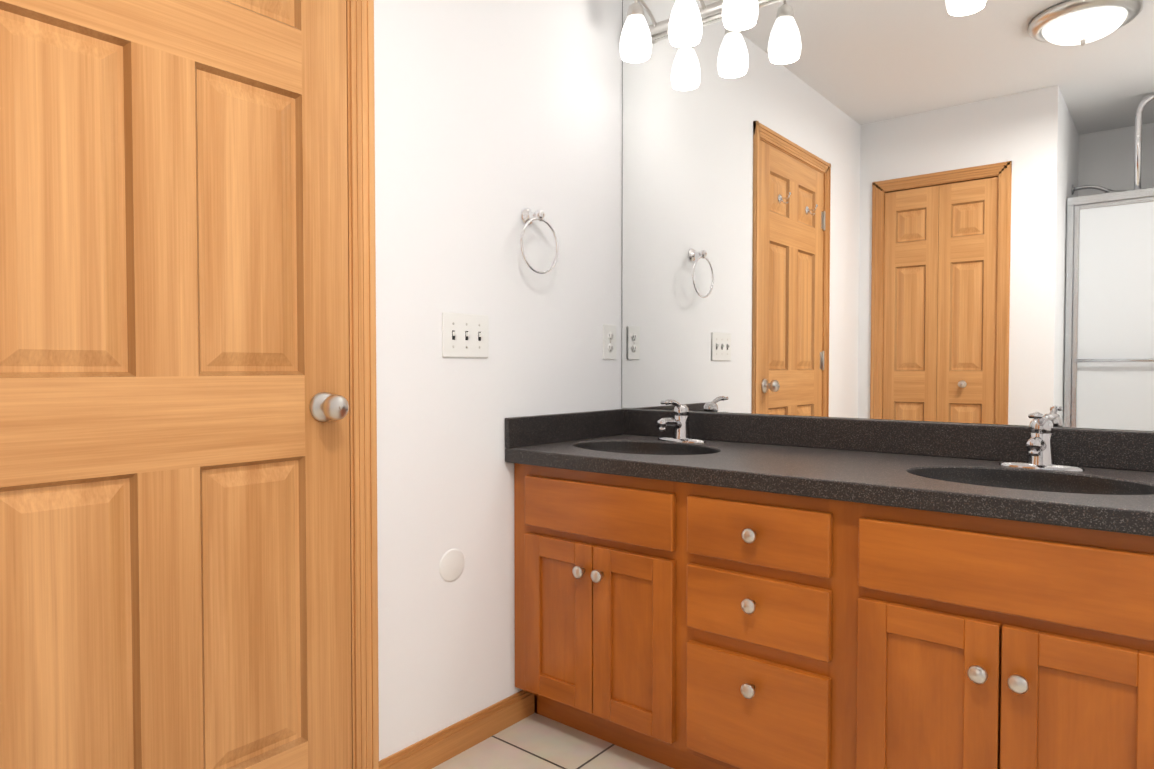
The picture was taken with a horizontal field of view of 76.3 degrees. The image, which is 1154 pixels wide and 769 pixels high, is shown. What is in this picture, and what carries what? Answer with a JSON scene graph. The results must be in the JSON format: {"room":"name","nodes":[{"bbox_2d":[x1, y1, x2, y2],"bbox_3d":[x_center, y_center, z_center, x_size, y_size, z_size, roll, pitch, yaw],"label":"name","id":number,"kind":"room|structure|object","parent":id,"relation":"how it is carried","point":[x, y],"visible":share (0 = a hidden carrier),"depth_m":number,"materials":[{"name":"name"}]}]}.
{"room":"bathroom","nodes":[
{"label":"bathroom","id":0,"kind":"room"},
{"bbox_2d":[374,0,621,760],"bbox_3d":[-1.028,-0.229,1.135,0.120,2.440,3.600,1,2,39],"label":"wall","id":1,"kind":"structure","parent":0,"point":[493,118],"depth_m":1.97,"materials":[{"name":"white paint"}]},
{"bbox_2d":[0,0,351,768],"bbox_3d":[-0.775,-0.038,1.384,0.035,2.025,0.770,1,2,39],"label":"door","id":2,"kind":"structure","parent":1,"relation":"in","point":[174,488],"depth_m":1.38,"materials":[{"name":"brown wood"}]},
{"bbox_2d":[310,392,348,421],"bbox_3d":[-0.532,0.050,1.600,0.072,0.066,0.066,1,2,39],"label":"door knob","id":3,"kind":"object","parent":2,"relation":"attached to","point":[325,406],"depth_m":1.59,"materials":[{"name":"silver metal"}]},
{"bbox_2d":[346,0,378,768],"bbox_3d":[-0.801,-0.066,1.405,0.138,2.100,0.900,1,2,39],"label":"door frame","id":4,"kind":"structure","parent":1,"relation":"attached to","point":[362,355],"depth_m":1.69,"materials":[{"name":"brown wood"}]},
{"bbox_2d":[439,548,464,581],"bbox_3d":[-0.325,0.472,1.919,0.004,0.086,0.086,1,2,39],"label":"cover plate","id":5,"kind":"object","parent":1,"relation":"attached to","point":[451,565],"visible":1,"depth_m":1.91,"materials":[{"name":"white plastic"}]},
{"bbox_2d":[379,690,533,768],"bbox_3d":[-0.302,0.932,1.953,0.013,0.078,0.543,1,2,39],"label":"baseboard","id":6,"kind":"structure","parent":1,"relation":"attached to","point":[442,746],"depth_m":1.92,"materials":[{"name":"brown wood"}]},
{"bbox_2d":[442,312,488,357],"bbox_3d":[-0.289,-0.129,1.939,0.016,0.116,0.163,1,2,39],"label":"switch plate","id":7,"kind":"object","parent":1,"relation":"attached to","point":[465,335],"visible":1,"depth_m":1.94,"materials":[{"name":"white plastic"}]},
{"bbox_2d":[520,208,558,273],"bbox_3d":[-0.121,-0.412,2.104,0.061,0.194,0.160,1,2,39],"label":"towel ring","id":8,"kind":"object","parent":1,"relation":"attached to","point":[528,216],"visible":1,"depth_m":2.10,"materials":[{"name":"silver metal"}]},
{"bbox_2d":[505,409,624,447],"bbox_3d":[-0.024,0.131,2.266,0.019,0.085,0.548,1,2,39],"label":"backsplash","id":9,"kind":"structure","parent":1,"relation":"attached to","point":[543,429],"depth_m":2.23,"materials":[{"name":"black stone"}]},
{"bbox_2d":[603,324,615,359],"bbox_3d":[0.109,-0.141,2.436,0.007,0.116,0.072,1,2,39],"label":"electrical outlet plate","id":10,"kind":"object","parent":1,"relation":"attached to","point":[609,341],"visible":1,"depth_m":2.43,"materials":[{"name":"white plastic"}]},
{"bbox_2d":[625,409,1153,471],"bbox_3d":[0.742,0.137,2.009,1.532,0.085,0.019,1,2,39],"label":"backsplash","id":11,"kind":"structure","parent":1,"relation":"attached to","point":[1095,448],"depth_m":1.90,"materials":[{"name":"black stone"}]},
{"bbox_2d":[432,713,673,768],"bbox_3d":[0.036,1.059,0.399,2.800,0.100,3.750,1,2,39],"label":"floor","id":12,"kind":"structure","parent":0,"point":[535,741],"depth_m":1.94,"materials":[{"name":"tile"}]},
{"bbox_2d":[505,456,1153,768],"bbox_3d":[0.561,0.600,1.807,1.520,0.750,0.578,1,2,39],"label":"bathroom vanity","id":13,"kind":"object","parent":12,"relation":"on","point":[698,590],"depth_m":1.52,"materials":[{"name":"brown wood"}]},
{"bbox_2d":[505,432,1153,527],"bbox_3d":[0.569,0.205,1.798,1.532,0.040,0.567,1,2,39],"label":"countertop","id":14,"kind":"structure","parent":13,"relation":"on","point":[845,471],"depth_m":1.60,"materials":[{"name":"black stone"}]},
{"bbox_2d":[549,436,748,459],"bbox_3d":[0.191,0.237,2.089,0.462,0.119,0.324,1,2,39],"label":"sink","id":15,"kind":"object","parent":14,"relation":"in","point":[686,448],"depth_m":2.23,"materials":[{"name":"black stone"}]},
{"bbox_2d":[653,400,712,443],"bbox_3d":[0.289,0.110,2.207,0.164,0.130,0.152,1,2,39],"label":"faucet","id":16,"kind":"object","parent":14,"relation":"on","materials":[{"name":"silver metal"}]},
{"bbox_2d":[881,460,1153,499],"bbox_3d":[0.916,0.252,1.500,0.462,0.119,0.324,1,2,39],"label":"sink","id":17,"kind":"object","parent":14,"relation":"in","point":[1125,484],"depth_m":1.61,"materials":[{"name":"black stone"}]},
{"bbox_2d":[997,412,1088,471],"bbox_3d":[1.015,0.124,1.617,0.164,0.130,0.152,1,2,39],"label":"faucet","id":18,"kind":"object","parent":14,"relation":"on","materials":[{"name":"silver metal"}]},
{"bbox_2d":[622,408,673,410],"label":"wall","id":19,"kind":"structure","parent":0,"point":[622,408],"depth_m":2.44,"materials":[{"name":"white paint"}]},
{"bbox_2d":[689,411,1028,426],"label":"wall","id":20,"kind":"structure","parent":0,"point":[904,420],"depth_m":1.98,"materials":[{"name":"white paint"}]},
{"bbox_2d":[622,0,1153,430],"bbox_3d":[0.748,-0.642,1.997,1.532,1.467,0.006,1,2,39],"label":"mirror","id":21,"kind":"object","parent":20,"relation":"attached to","point":[929,210],"visible":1,"depth_m":1.93,"materials":[{"name":"clear glass"}]},
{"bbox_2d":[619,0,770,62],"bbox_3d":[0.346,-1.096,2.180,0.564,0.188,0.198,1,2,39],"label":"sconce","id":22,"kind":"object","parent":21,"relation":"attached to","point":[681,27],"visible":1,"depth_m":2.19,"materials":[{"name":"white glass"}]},
{"bbox_2d":[1054,427,1153,432],"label":"wall","id":23,"kind":"structure","parent":0,"point":[1054,427],"depth_m":1.66,"materials":[{"name":"white paint"}]}
]}

